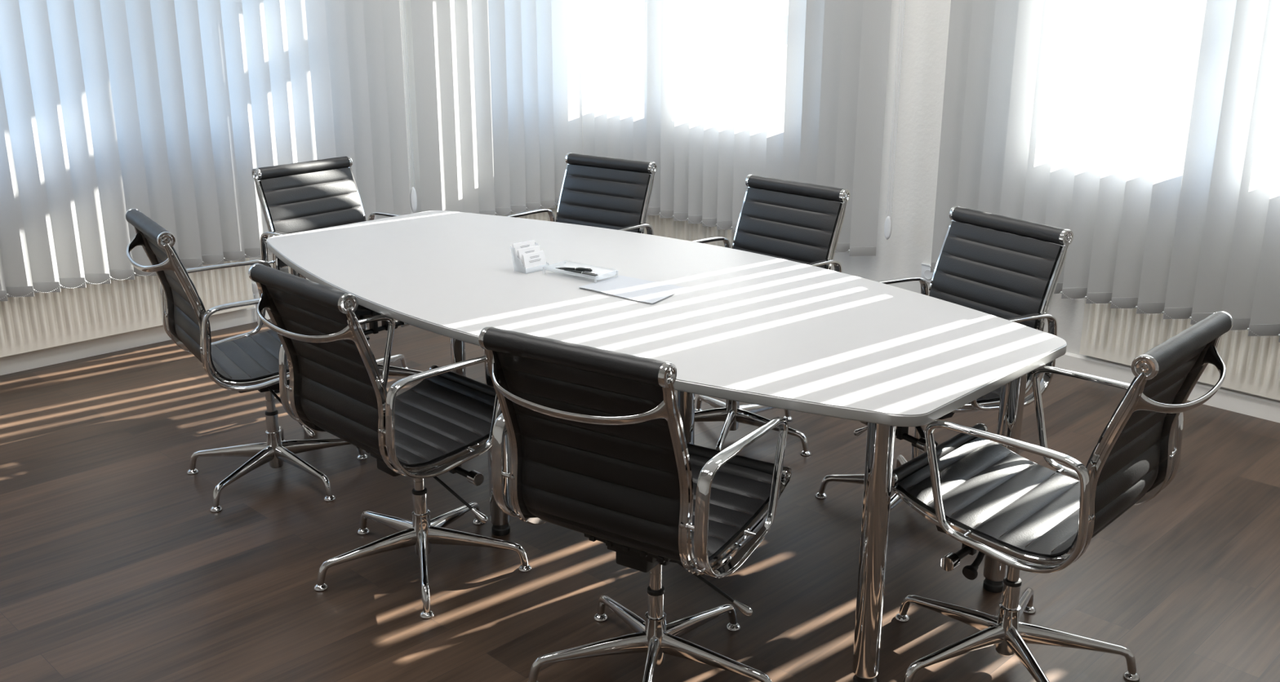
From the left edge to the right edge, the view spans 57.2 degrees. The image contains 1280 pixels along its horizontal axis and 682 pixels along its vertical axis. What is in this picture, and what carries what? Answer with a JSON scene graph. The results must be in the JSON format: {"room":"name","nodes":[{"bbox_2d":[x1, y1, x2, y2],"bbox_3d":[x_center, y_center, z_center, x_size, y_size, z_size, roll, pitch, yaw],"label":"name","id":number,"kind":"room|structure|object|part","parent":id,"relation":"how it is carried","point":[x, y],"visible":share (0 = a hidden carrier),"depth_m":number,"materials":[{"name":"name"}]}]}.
{"room":"office","nodes":[
{"label":"office","id":0,"kind":"room"},
{"bbox_2d":[248,0,582,306],"bbox_3d":[-2.830,-1.176,4.511,0.320,2.720,7.250,16,23,42],"label":"wall","id":1,"kind":"structure","parent":0,"point":[408,28],"depth_m":6.00,"materials":[{"name":"white paint"}]},
{"bbox_2d":[0,257,259,357],"bbox_3d":[-2.496,-0.205,4.862,0.081,0.660,1.951,16,23,42],"label":"radiator","id":2,"kind":"object","parent":1,"relation":"attached to","point":[42,321],"visible":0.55,"depth_m":5.02,"materials":[{"name":"white metal"}]},
{"bbox_2d":[0,306,270,375],"bbox_3d":[-2.805,0.151,4.694,0.016,0.075,6.990,16,23,42],"label":"baseboard","id":3,"kind":"structure","parent":1,"relation":"attached to","point":[99,346],"depth_m":5.13,"materials":[{"name":"white paint"}]},
{"bbox_2d":[0,0,417,301],"bbox_3d":[-2.230,-1.351,4.725,0.174,2.249,3.011,16,23,42],"label":"vertical blind","id":4,"kind":"object","parent":1,"relation":"attached to","point":[165,110],"visible":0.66,"depth_m":5.03,"materials":[{"name":"white fabric"}]},
{"bbox_3d":[-2.157,-0.281,5.007,0.010,0.025,2.843,16,23,42],"label":"bead chain","id":5,"kind":"part","parent":4,"relation":"part of","materials":[{"name":"white plastic"}]},
{"bbox_3d":[-1.155,-1.732,5.683,0.003,2.000,0.033,16,23,42],"label":"pull cord","id":6,"kind":"part","parent":4,"relation":"part of","materials":[{"name":"white plastic"}]},
{"bbox_2d":[410,0,582,216],"bbox_3d":[-0.759,-1.781,6.150,0.174,2.249,1.088,16,23,42],"label":"vertical blind","id":7,"kind":"object","parent":1,"relation":"attached to","point":[498,83],"visible":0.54,"depth_m":6.23,"materials":[{"name":"white fabric"}]},
{"bbox_3d":[-0.667,-0.716,6.451,0.009,0.025,0.974,16,23,42],"label":"bead chain","id":8,"kind":"part","parent":7,"relation":"part of","materials":[{"name":"white plastic"}]},
{"bbox_2d":[501,205,557,221],"bbox_3d":[-0.729,-0.722,6.575,0.081,0.660,0.901,16,23,42],"label":"radiator","id":9,"kind":"object","parent":1,"relation":"attached to","point":[544,216],"visible":0.06,"depth_m":6.70,"materials":[{"name":"white metal"}]},
{"bbox_2d":[0,318,1279,681],"bbox_3d":[-0.308,0.924,2.432,7.727,0.080,7.700,16,23,42],"label":"floor","id":10,"kind":"structure","parent":0,"point":[117,565],"depth_m":3.25,"materials":[{"name":"wood"}]},
{"bbox_2d":[124,208,368,512],"bbox_3d":[-1.216,0.025,3.723,0.668,0.887,0.585,-11,20,-32],"label":"swivel chair","id":11,"kind":"object","parent":10,"relation":"on","point":[248,362],"visible":0.73,"depth_m":3.67,"materials":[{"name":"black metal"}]},
{"bbox_3d":[-1.352,-0.195,3.832,0.531,0.467,0.020,-11,20,-32],"label":"rail","id":12,"kind":"part","parent":11,"relation":"part of","materials":[{"name":"silver metal"}]},
{"bbox_3d":[-1.387,-0.122,3.562,0.137,0.429,0.419,-11,20,-32],"label":"backrest","id":13,"kind":"part","parent":11,"relation":"part of","materials":[{"name":"black leather"}]},
{"bbox_3d":[-1.392,-0.118,3.881,0.364,0.274,0.029,-11,20,-32],"label":"armrest","id":14,"kind":"part","parent":11,"relation":"part of","materials":[{"name":"silver metal"}]},
{"bbox_3d":[-1.115,-0.092,3.495,0.531,0.467,0.020,-11,20,-32],"label":"rail","id":15,"kind":"part","parent":11,"relation":"part of","materials":[{"name":"silver metal"}]},
{"bbox_3d":[-1.350,0.379,3.862,0.284,0.106,0.028,1,17,4],"label":"leg","id":16,"kind":"part","parent":11,"relation":"part of","materials":[{"name":"silver metal"}]},
{"bbox_3d":[-1.254,0.424,3.714,0.028,0.105,0.284,7,18,21],"label":"leg","id":17,"kind":"part","parent":11,"relation":"part of","materials":[{"name":"silver metal"}]},
{"bbox_3d":[-1.108,0.006,3.476,0.364,0.274,0.029,-11,20,-32],"label":"armrest","id":18,"kind":"part","parent":11,"relation":"part of","materials":[{"name":"silver metal"}]},
{"bbox_3d":[-1.179,0.018,3.751,0.372,0.079,0.419,-11,20,-32],"label":"seat","id":19,"kind":"part","parent":11,"relation":"part of","materials":[{"name":"black leather"}]},
{"bbox_3d":[-1.232,0.339,3.995,0.028,0.105,0.284,-4,17,-13],"label":"leg","id":20,"kind":"part","parent":11,"relation":"part of","materials":[{"name":"silver metal"}]},
{"bbox_3d":[-1.116,0.211,3.705,0.169,0.125,0.008,10,19,29],"label":"height lever","id":21,"kind":"part","parent":11,"relation":"part of","materials":[{"name":"black plastic"}]},
{"bbox_3d":[-1.078,0.412,3.755,0.284,0.105,0.028,14,22,38],"label":"leg","id":22,"kind":"part","parent":11,"relation":"part of","materials":[{"name":"silver metal"}]},
{"bbox_3d":[-1.064,0.360,3.929,0.284,0.105,0.028,-10,20,-30],"label":"leg","id":23,"kind":"part","parent":11,"relation":"part of","materials":[{"name":"silver metal"}]},
{"bbox_2d":[251,155,423,377],"bbox_3d":[-1.126,-0.233,4.574,0.633,0.886,0.604,13,21,36],"label":"swivel chair","id":24,"kind":"object","parent":10,"relation":"on","point":[316,194],"visible":0.28,"depth_m":4.58,"materials":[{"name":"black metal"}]},
{"bbox_3d":[-1.250,-0.353,4.359,0.531,0.467,0.020,13,21,36],"label":"rail","id":25,"kind":"part","parent":24,"relation":"part of","materials":[{"name":"silver metal"}]},
{"bbox_3d":[-1.292,-0.263,4.365,0.364,0.274,0.029,13,21,36],"label":"armrest","id":26,"kind":"part","parent":24,"relation":"part of","materials":[{"name":"silver metal"}]},
{"bbox_3d":[-1.263,-0.443,4.626,0.137,0.429,0.419,13,21,36],"label":"backrest","id":27,"kind":"part","parent":24,"relation":"part of","materials":[{"name":"black leather"}]},
{"bbox_3d":[-0.986,-0.449,4.678,0.531,0.467,0.020,13,21,36],"label":"rail","id":28,"kind":"part","parent":24,"relation":"part of","materials":[{"name":"silver metal"}]},
{"bbox_3d":[-1.004,-0.066,4.525,0.030,0.060,0.224,13,21,36],"label":"tension rod","id":29,"kind":"part","parent":24,"relation":"part of","materials":[{"name":"black plastic"}]},
{"bbox_3d":[-0.976,-0.378,4.747,0.364,0.274,0.029,13,21,36],"label":"armrest","id":30,"kind":"part","parent":24,"relation":"part of","materials":[{"name":"silver metal"}]},
{"bbox_3d":[-1.033,0.097,4.793,0.028,0.106,0.284,6,18,18],"label":"leg","id":31,"kind":"part","parent":24,"relation":"part of","materials":[{"name":"silver metal"}]},
{"bbox_3d":[-0.928,0.141,4.651,0.284,0.105,0.028,0,17,1],"label":"leg","id":32,"kind":"part","parent":24,"relation":"part of","materials":[{"name":"silver metal"}]},
{"bbox_3d":[-0.928,-0.075,4.622,0.036,0.036,0.032,13,21,36],"label":"tension knob","id":33,"kind":"part","parent":24,"relation":"part of","materials":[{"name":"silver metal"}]},
{"bbox_2d":[248,263,531,618],"bbox_3d":[-0.644,0.208,3.145,0.667,0.875,0.588,-16,23,-43],"label":"swivel chair","id":34,"kind":"object","parent":10,"relation":"on","point":[337,387],"visible":0.97,"depth_m":3.03,"materials":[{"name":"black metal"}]},
{"bbox_3d":[-0.831,0.086,3.260,0.364,0.274,0.029,-16,23,-43],"label":"armrest","id":35,"kind":"part","parent":34,"relation":"part of","materials":[{"name":"silver metal"}]},
{"bbox_3d":[-0.768,0.080,2.947,0.137,0.429,0.419,-16,23,-43],"label":"backrest","id":36,"kind":"part","parent":34,"relation":"part of","materials":[{"name":"black leather"}]},
{"bbox_3d":[-0.787,0.006,3.219,0.531,0.467,0.020,-16,23,-43],"label":"rail","id":37,"kind":"part","parent":34,"relation":"part of","materials":[{"name":"silver metal"}]},
{"bbox_3d":[-0.740,0.584,3.192,0.284,0.106,0.028,-9,19,-28],"label":"leg","id":38,"kind":"part","parent":34,"relation":"part of","materials":[{"name":"silver metal"}]},
{"bbox_3d":[-0.719,0.532,3.365,0.284,0.105,0.028,15,22,40],"label":"leg","id":39,"kind":"part","parent":34,"relation":"part of","materials":[{"name":"silver metal"}]},
{"bbox_3d":[-0.574,0.607,3.120,0.028,0.105,0.284,-3,17,-11],"label":"leg","id":40,"kind":"part","parent":34,"relation":"part of","materials":[{"name":"silver metal"}]},
{"bbox_3d":[-0.487,0.095,2.931,0.531,0.467,0.020,-16,23,-43],"label":"rail","id":41,"kind":"part","parent":34,"relation":"part of","materials":[{"name":"silver metal"}]},
{"bbox_3d":[-0.471,0.191,2.914,0.364,0.274,0.029,-16,23,-43],"label":"armrest","id":42,"kind":"part","parent":34,"relation":"part of","materials":[{"name":"silver metal"}]},
{"bbox_3d":[-0.591,0.209,3.171,0.372,0.079,0.419,-16,23,-43],"label":"seat","id":43,"kind":"part","parent":34,"relation":"part of","materials":[{"name":"black leather"}]},
{"bbox_3d":[-0.510,0.398,3.139,0.169,0.125,0.008,6,18,18],"label":"height lever","id":44,"kind":"part","parent":34,"relation":"part of","materials":[{"name":"black plastic"}]},
{"bbox_3d":[-0.541,0.521,3.400,0.028,0.105,0.284,8,18,23],"label":"leg","id":45,"kind":"part","parent":34,"relation":"part of","materials":[{"name":"silver metal"}]},
{"bbox_3d":[-0.534,0.328,3.268,0.030,0.060,0.224,-16,23,-43],"label":"tension rod","id":46,"kind":"part","parent":34,"relation":"part of","materials":[{"name":"black plastic"}]},
{"bbox_3d":[-0.448,0.372,3.191,0.036,0.036,0.032,-16,23,-43],"label":"tension knob","id":47,"kind":"part","parent":34,"relation":"part of","materials":[{"name":"silver metal"}]},
{"bbox_3d":[-0.451,0.568,3.248,0.284,0.105,0.028,2,17,6],"label":"leg","id":48,"kind":"part","parent":34,"relation":"part of","materials":[{"name":"silver metal"}]},
{"bbox_2d":[506,152,657,235],"bbox_3d":[-0.269,-0.256,4.655,0.580,0.886,0.627,13,21,35],"label":"swivel chair","id":49,"kind":"object","parent":10,"relation":"on","point":[599,192],"visible":0.26,"depth_m":4.71,"materials":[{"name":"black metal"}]},
{"bbox_3d":[-0.468,-0.392,4.797,0.029,0.274,0.364,13,21,35],"label":"armrest","id":50,"kind":"part","parent":49,"relation":"part of","materials":[{"name":"silver metal"}]},
{"bbox_3d":[-0.446,-0.464,4.732,0.020,0.467,0.531,13,21,35],"label":"rail","id":51,"kind":"part","parent":49,"relation":"part of","materials":[{"name":"silver metal"}]},
{"bbox_3d":[-0.165,-0.477,4.748,0.419,0.429,0.137,13,21,35],"label":"backrest","id":52,"kind":"part","parent":49,"relation":"part of","materials":[{"name":"black leather"}]},
{"bbox_3d":[-0.061,-0.302,4.503,0.029,0.274,0.364,13,21,35],"label":"armrest","id":53,"kind":"part","parent":49,"relation":"part of","materials":[{"name":"silver metal"}]},
{"bbox_3d":[-0.107,-0.389,4.487,0.020,0.467,0.531,13,21,35],"label":"rail","id":54,"kind":"part","parent":49,"relation":"part of","materials":[{"name":"silver metal"}]},
{"bbox_2d":[478,326,791,681],"bbox_3d":[0.035,0.368,2.595,0.580,0.891,0.668,11,20,32],"label":"swivel chair","id":55,"kind":"object","parent":10,"relation":"on","point":[600,451],"visible":1,"depth_m":2.41,"materials":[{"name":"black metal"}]},
{"bbox_3d":[-0.213,0.246,2.682,0.029,0.274,0.364,11,20,32],"label":"armrest","id":56,"kind":"part","parent":55,"relation":"part of","materials":[{"name":"silver metal"}]},
{"bbox_3d":[-0.167,0.164,2.650,0.020,0.467,0.531,11,20,32],"label":"rail","id":57,"kind":"part","parent":55,"relation":"part of","materials":[{"name":"silver metal"}]},
{"bbox_3d":[-0.116,0.731,2.713,0.284,0.105,0.028,-3,17,-10],"label":"leg","id":58,"kind":"part","parent":55,"relation":"part of","materials":[{"name":"silver metal"}]},
{"bbox_3d":[-0.089,0.234,2.388,0.419,0.429,0.137,11,20,32],"label":"backrest","id":59,"kind":"part","parent":55,"relation":"part of","materials":[{"name":"black leather"}]},
{"bbox_3d":[-0.037,0.683,2.870,0.028,0.106,0.284,-9,19,-27],"label":"leg","id":60,"kind":"part","parent":55,"relation":"part of","materials":[{"name":"silver metal"}]},
{"bbox_3d":[0.015,0.768,2.593,0.028,0.105,0.284,2,17,7],"label":"leg","id":61,"kind":"part","parent":55,"relation":"part of","materials":[{"name":"silver metal"}]},
{"bbox_3d":[0.143,0.691,2.847,0.028,0.105,0.284,16,23,41],"label":"leg","id":62,"kind":"part","parent":55,"relation":"part of","materials":[{"name":"silver metal"}]},
{"bbox_3d":[0.145,0.537,2.630,0.169,0.125,0.008,2,17,7],"label":"height lever","id":63,"kind":"part","parent":55,"relation":"part of","materials":[{"name":"black plastic"}]},
{"bbox_3d":[0.176,0.743,2.676,0.284,0.105,0.028,8,19,24],"label":"leg","id":64,"kind":"part","parent":55,"relation":"part of","materials":[{"name":"silver metal"}]},
{"bbox_3d":[0.193,0.509,2.693,0.032,0.036,0.036,11,20,32],"label":"tension knob","id":65,"kind":"part","parent":55,"relation":"part of","materials":[{"name":"silver metal"}]},
{"bbox_3d":[0.189,0.232,2.428,0.020,0.467,0.531,11,20,31],"label":"rail","id":66,"kind":"part","parent":55,"relation":"part of","materials":[{"name":"silver metal"}]},
{"bbox_3d":[0.047,0.353,2.644,0.419,0.079,0.372,11,20,32],"label":"seat","id":67,"kind":"part","parent":55,"relation":"part of","materials":[{"name":"black leather"}]},
{"bbox_3d":[0.214,0.328,2.416,0.029,0.274,0.364,11,20,32],"label":"armrest","id":68,"kind":"part","parent":55,"relation":"part of","materials":[{"name":"silver metal"}]},
{"bbox_2d":[266,210,1066,681],"bbox_3d":[-0.118,0.154,3.627,2.594,0.700,1.256,15,23,41],"label":"conference table","id":69,"kind":"object","parent":10,"relation":"on","point":[746,327],"visible":0.76,"depth_m":3.13,"materials":[{"name":"grey laminate"}]},
{"bbox_3d":[-1.202,-0.021,4.184,0.090,0.638,0.090,15,23,41],"label":"leg","id":70,"kind":"part","parent":69,"relation":"part of","materials":[{"name":"silver metal"}]},
{"bbox_3d":[-0.730,-0.162,4.652,0.090,0.638,0.090,15,23,41],"label":"leg","id":71,"kind":"part","parent":69,"relation":"part of","materials":[{"name":"silver metal"}]},
{"bbox_3d":[-0.411,0.229,3.369,0.090,0.638,0.090,15,23,41],"label":"leg","id":72,"kind":"part","parent":69,"relation":"part of","materials":[{"name":"silver metal"}]},
{"bbox_2d":[546,269,599,280],"bbox_3d":[-0.182,-0.211,3.581,0.212,0.024,0.106,13,21,36],"label":"tray","id":73,"kind":"object","parent":69,"relation":"on","point":[547,269],"visible":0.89,"depth_m":3.55,"materials":[{"name":"clear plastic"}]},
{"bbox_2d":[555,266,592,272],"bbox_3d":[-0.202,-0.220,3.581,0.122,0.013,0.011,5,18,21],"label":"ballpoint pen","id":74,"kind":"object","parent":73,"relation":"on","point":[581,269],"visible":1,"depth_m":3.57,"materials":[{"name":"black paint"}]},
{"bbox_2d":[564,270,598,277],"bbox_3d":[-0.179,-0.207,3.550,0.133,0.013,0.011,12,21,35],"label":"ballpoint pen","id":75,"kind":"object","parent":73,"relation":"on","point":[584,273],"visible":1,"depth_m":3.54,"materials":[{"name":"black paint"}]},
{"bbox_2d":[578,275,687,304],"bbox_3d":[-0.014,-0.152,3.422,0.282,0.005,0.213,12,21,35],"label":"paper","id":76,"kind":"object","parent":69,"relation":"on","point":[646,291],"visible":1,"depth_m":3.42,"materials":[{"name":"white paper"}]},
{"bbox_3d":[0.155,0.067,3.905,0.090,0.638,0.090,15,23,41],"label":"leg","id":77,"kind":"part","parent":69,"relation":"part of","materials":[{"name":"silver metal"}]},
{"bbox_3d":[0.520,0.460,2.614,0.090,0.638,0.090,15,23,41],"label":"leg","id":78,"kind":"part","parent":69,"relation":"part of","materials":[{"name":"silver metal"}]},
{"bbox_3d":[0.951,0.328,3.054,0.090,0.638,0.090,15,23,41],"label":"leg","id":79,"kind":"part","parent":69,"relation":"part of","materials":[{"name":"silver metal"}]},
{"bbox_3d":[-0.343,-0.260,3.652,0.076,0.076,0.095,16,23,42],"label":"card holder","id":80,"kind":"object","parent":69,"relation":"on","visible":0},
{"bbox_2d":[511,240,535,262],"bbox_3d":[-0.360,-0.282,3.663,0.019,0.055,0.085,16,23,42],"label":"cards","id":81,"kind":"object","parent":80,"relation":"in","point":[516,246],"visible":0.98,"depth_m":3.65,"materials":[{"name":"white paper"}]},
{"bbox_2d":[516,245,540,267],"bbox_3d":[-0.344,-0.264,3.652,0.019,0.055,0.085,16,23,42],"label":"cards","id":82,"kind":"object","parent":80,"relation":"in","point":[536,248],"visible":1,"depth_m":3.63,"materials":[{"name":"white paper"}]},
{"bbox_2d":[521,250,546,272],"bbox_3d":[-0.328,-0.247,3.640,0.019,0.055,0.085,16,23,42],"label":"cards","id":83,"kind":"object","parent":80,"relation":"in","point":[532,261],"visible":1,"depth_m":3.63,"materials":[{"name":"white paper"}]},
{"bbox_2d":[692,174,850,456],"bbox_3d":[0.370,-0.087,4.101,0.622,0.888,0.582,-15,23,-41],"label":"swivel chair","id":84,"kind":"object","parent":10,"relation":"on","point":[798,222],"visible":0.34,"depth_m":4.14,"materials":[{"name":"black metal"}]},
{"bbox_3d":[0.175,0.288,4.174,0.284,0.105,0.028,-1,17,-4],"label":"leg","id":85,"kind":"part","parent":84,"relation":"part of","materials":[{"name":"silver metal"}]},
{"bbox_3d":[0.272,0.243,4.321,0.028,0.105,0.284,-6,18,-21],"label":"leg","id":86,"kind":"part","parent":84,"relation":"part of","materials":[{"name":"silver metal"}]},
{"bbox_3d":[0.204,-0.232,4.269,0.364,0.274,0.029,-15,23,-41],"label":"armrest","id":87,"kind":"part","parent":84,"relation":"part of","materials":[{"name":"silver metal"}]},
{"bbox_3d":[0.291,0.329,4.040,0.028,0.105,0.284,4,17,14],"label":"leg","id":88,"kind":"part","parent":84,"relation":"part of","materials":[{"name":"silver metal"}]},
{"bbox_3d":[0.219,-0.303,4.200,0.531,0.467,0.020,-15,23,-41],"label":"rail","id":89,"kind":"part","parent":84,"relation":"part of","materials":[{"name":"silver metal"}]},
{"bbox_3d":[0.448,0.257,4.278,0.284,0.105,0.028,-13,22,-38],"label":"leg","id":90,"kind":"part","parent":84,"relation":"part of","materials":[{"name":"silver metal"}]},
{"bbox_3d":[0.460,0.310,4.105,0.284,0.106,0.028,11,20,31],"label":"leg","id":91,"kind":"part","parent":84,"relation":"part of","materials":[{"name":"silver metal"}]},
{"bbox_3d":[0.499,-0.303,4.171,0.137,0.429,0.419,-15,23,-41],"label":"backrest","id":92,"kind":"part","parent":84,"relation":"part of","materials":[{"name":"black leather"}]},
{"bbox_3d":[0.554,-0.123,3.913,0.364,0.274,0.029,-15,23,-41],"label":"armrest","id":93,"kind":"part","parent":84,"relation":"part of","materials":[{"name":"silver metal"}]},
{"bbox_3d":[0.510,-0.213,3.905,0.531,0.467,0.020,-15,23,-41],"label":"rail","id":94,"kind":"part","parent":84,"relation":"part of","materials":[{"name":"silver metal"}]},
{"bbox_2d":[815,206,1073,511],"bbox_3d":[0.886,0.098,3.495,0.668,0.888,0.588,-10,20,-30],"label":"swivel chair","id":95,"kind":"object","parent":10,"relation":"on","point":[1011,277],"visible":0.28,"depth_m":3.49,"materials":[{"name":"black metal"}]},
{"bbox_3d":[0.699,0.447,3.655,0.284,0.106,0.028,6,18,20],"label":"leg","id":96,"kind":"part","parent":95,"relation":"part of","materials":[{"name":"silver metal"}]},
{"bbox_3d":[0.696,0.240,3.590,0.036,0.036,0.032,-10,20,-30],"label":"tension knob","id":97,"kind":"part","parent":95,"relation":"part of","materials":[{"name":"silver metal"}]},
{"bbox_3d":[0.747,0.498,3.487,0.028,0.105,0.284,13,21,37],"label":"leg","id":98,"kind":"part","parent":95,"relation":"part of","materials":[{"name":"silver metal"}]},
{"bbox_3d":[0.851,0.418,3.751,0.028,0.105,0.284,1,17,3],"label":"leg","id":99,"kind":"part","parent":95,"relation":"part of","materials":[{"name":"silver metal"}]},
{"bbox_3d":[0.770,-0.061,3.708,0.364,0.274,0.029,-10,20,-30],"label":"armrest","id":100,"kind":"part","parent":95,"relation":"part of","materials":[{"name":"silver metal"}]},
{"bbox_3d":[0.759,0.252,3.485,0.030,0.060,0.224,-10,20,-30],"label":"tension rod","id":101,"kind":"part","parent":95,"relation":"part of","materials":[{"name":"black plastic"}]},
{"bbox_3d":[0.822,0.301,3.391,0.036,0.036,0.032,-10,20,-30],"label":"tension knob","id":102,"kind":"part","parent":95,"relation":"part of","materials":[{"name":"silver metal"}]},
{"bbox_3d":[0.775,-0.131,3.638,0.531,0.467,0.020,-10,20,-30],"label":"rail","id":103,"kind":"part","parent":95,"relation":"part of","materials":[{"name":"silver metal"}]},
{"bbox_3d":[0.829,0.103,3.484,0.372,0.079,0.419,-10,20,-30],"label":"seat","id":104,"kind":"part","parent":95,"relation":"part of","materials":[{"name":"black leather"}]},
{"bbox_3d":[1.044,-0.114,3.554,0.137,0.429,0.419,-10,20,-30],"label":"backrest","id":105,"kind":"part","parent":95,"relation":"part of","materials":[{"name":"black leather"}]},
{"bbox_3d":[0.996,-0.025,3.291,0.531,0.467,0.020,-10,20,-30],"label":"rail","id":106,"kind":"part","parent":95,"relation":"part of","materials":[{"name":"silver metal"}]},
{"bbox_3d":[1.034,0.067,3.291,0.364,0.274,0.029,-10,20,-30],"label":"armrest","id":107,"kind":"part","parent":95,"relation":"part of","materials":[{"name":"silver metal"}]},
{"bbox_2d":[891,311,1233,681],"bbox_3d":[0.893,0.351,2.659,0.667,0.890,0.584,15,23,41],"label":"swivel chair","id":108,"kind":"object","parent":10,"relation":"on","point":[1023,514],"visible":0.99,"depth_m":2.60,"materials":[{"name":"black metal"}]},
{"bbox_3d":[0.763,0.679,2.891,0.028,0.106,0.284,-15,23,-41],"label":"leg","id":109,"kind":"part","parent":108,"relation":"part of","materials":[{"name":"silver metal"}]},
{"bbox_3d":[0.713,0.509,2.700,0.036,0.036,0.032,15,23,41],"label":"tension knob","id":110,"kind":"part","parent":108,"relation":"part of","materials":[{"name":"silver metal"}]},
{"bbox_3d":[0.729,0.731,2.720,0.284,0.105,0.028,-8,19,-24],"label":"leg","id":111,"kind":"part","parent":108,"relation":"part of","materials":[{"name":"silver metal"}]},
{"bbox_3d":[0.796,0.464,2.779,0.030,0.060,0.224,15,23,41],"label":"tension rod","id":112,"kind":"part","parent":108,"relation":"part of","materials":[{"name":"black plastic"}]},
{"bbox_3d":[0.856,0.344,2.685,0.372,0.079,0.419,15,23,41],"label":"seat","id":113,"kind":"part","parent":108,"relation":"part of","materials":[{"name":"black leather"}]},
{"bbox_3d":[0.745,0.327,2.424,0.364,0.274,0.029,15,23,41],"label":"armrest","id":114,"kind":"part","parent":108,"relation":"part of","materials":[{"name":"silver metal"}]},
{"bbox_3d":[0.760,0.230,2.441,0.531,0.467,0.020,15,23,41],"label":"rail","id":115,"kind":"part","parent":108,"relation":"part of","materials":[{"name":"silver metal"}]},
{"bbox_3d":[0.944,0.673,2.913,0.028,0.105,0.284,9,19,27],"label":"leg","id":116,"kind":"part","parent":108,"relation":"part of","materials":[{"name":"silver metal"}]},
{"bbox_3d":[0.888,0.757,2.636,0.028,0.105,0.284,-2,17,-7],"label":"leg","id":117,"kind":"part","parent":108,"relation":"part of","materials":[{"name":"silver metal"}]},
{"bbox_3d":[1.021,0.721,2.755,0.284,0.105,0.028,3,17,10],"label":"leg","id":118,"kind":"part","parent":108,"relation":"part of","materials":[{"name":"silver metal"}]},
{"bbox_3d":[1.093,0.220,2.781,0.364,0.274,0.029,15,23,41],"label":"armrest","id":119,"kind":"part","parent":108,"relation":"part of","materials":[{"name":"silver metal"}]},
{"bbox_3d":[1.050,0.141,2.738,0.531,0.467,0.020,15,23,41],"label":"rail","id":120,"kind":"part","parent":108,"relation":"part of","materials":[{"name":"silver metal"}]},
{"bbox_3d":[1.040,0.214,2.466,0.137,0.429,0.419,15,23,41],"label":"backrest","id":121,"kind":"part","parent":108,"relation":"part of","materials":[{"name":"black leather"}]},
{"bbox_2d":[831,0,1279,402],"bbox_3d":[2.320,-1.089,4.262,0.320,2.720,7.396,-15,23,-41],"label":"wall","id":122,"kind":"structure","parent":0,"point":[923,51],"depth_m":5.27,"materials":[{"name":"white paint"}]},
{"bbox_2d":[644,215,734,248],"bbox_3d":[0.364,-0.633,6.291,0.045,0.660,1.701,-15,23,-41],"label":"radiator","id":123,"kind":"object","parent":122,"relation":"attached to","point":[662,227],"visible":0.02,"depth_m":6.41,"materials":[{"name":"white metal"}]},
{"bbox_2d":[581,0,906,256],"bbox_3d":[0.443,-1.672,5.800,0.167,2.248,2.106,-15,23,-41],"label":"vertical blind","id":124,"kind":"object","parent":122,"relation":"attached to","point":[715,94],"visible":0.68,"depth_m":5.82,"materials":[{"name":"white fabric"}]},
{"bbox_3d":[0.324,-0.617,6.130,0.009,0.025,1.908,-15,23,-41],"label":"bead chain","id":125,"kind":"part","parent":124,"relation":"part of","materials":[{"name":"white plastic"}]},
{"bbox_3d":[1.131,-1.523,5.037,0.003,2.015,0.033,-15,23,-41],"label":"pull cord","id":126,"kind":"part","parent":124,"relation":"part of","materials":[{"name":"white plastic"}]},
{"bbox_2d":[920,263,933,283],"bbox_3d":[1.319,-0.307,5.355,0.013,0.084,0.084,-15,23,-41],"label":"wall socket","id":127,"kind":"object","parent":122,"relation":"attached to","point":[926,274],"visible":0.73,"depth_m":5.36,"materials":[{"name":"white plastic"}]},
{"bbox_2d":[929,0,1279,342],"bbox_3d":[2.140,-1.144,4.075,0.166,2.248,2.379,-15,23,-41],"label":"vertical blind","id":128,"kind":"object","parent":122,"relation":"attached to","point":[1148,131],"visible":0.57,"depth_m":4.45,"materials":[{"name":"white fabric"}]},
{"bbox_3d":[2.052,-0.080,4.374,0.009,0.025,2.269,-15,23,-41],"label":"bead chain","id":129,"kind":"part","parent":128,"relation":"part of","materials":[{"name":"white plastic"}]},
{"bbox_2d":[1044,351,1279,422],"bbox_3d":[2.090,0.177,4.643,0.016,0.075,7.025,-15,23,-41],"label":"baseboard","id":130,"kind":"structure","parent":122,"relation":"attached to","point":[1228,400],"depth_m":4.54,"materials":[{"name":"white paint"}]},
{"bbox_2d":[1079,298,1279,400],"bbox_3d":[2.386,-0.005,4.237,0.045,0.660,1.621,-15,23,-41],"label":"radiator","id":131,"kind":"object","parent":122,"relation":"attached to","point":[1119,335],"visible":0.39,"depth_m":4.56,"materials":[{"name":"white metal"}]}
]}

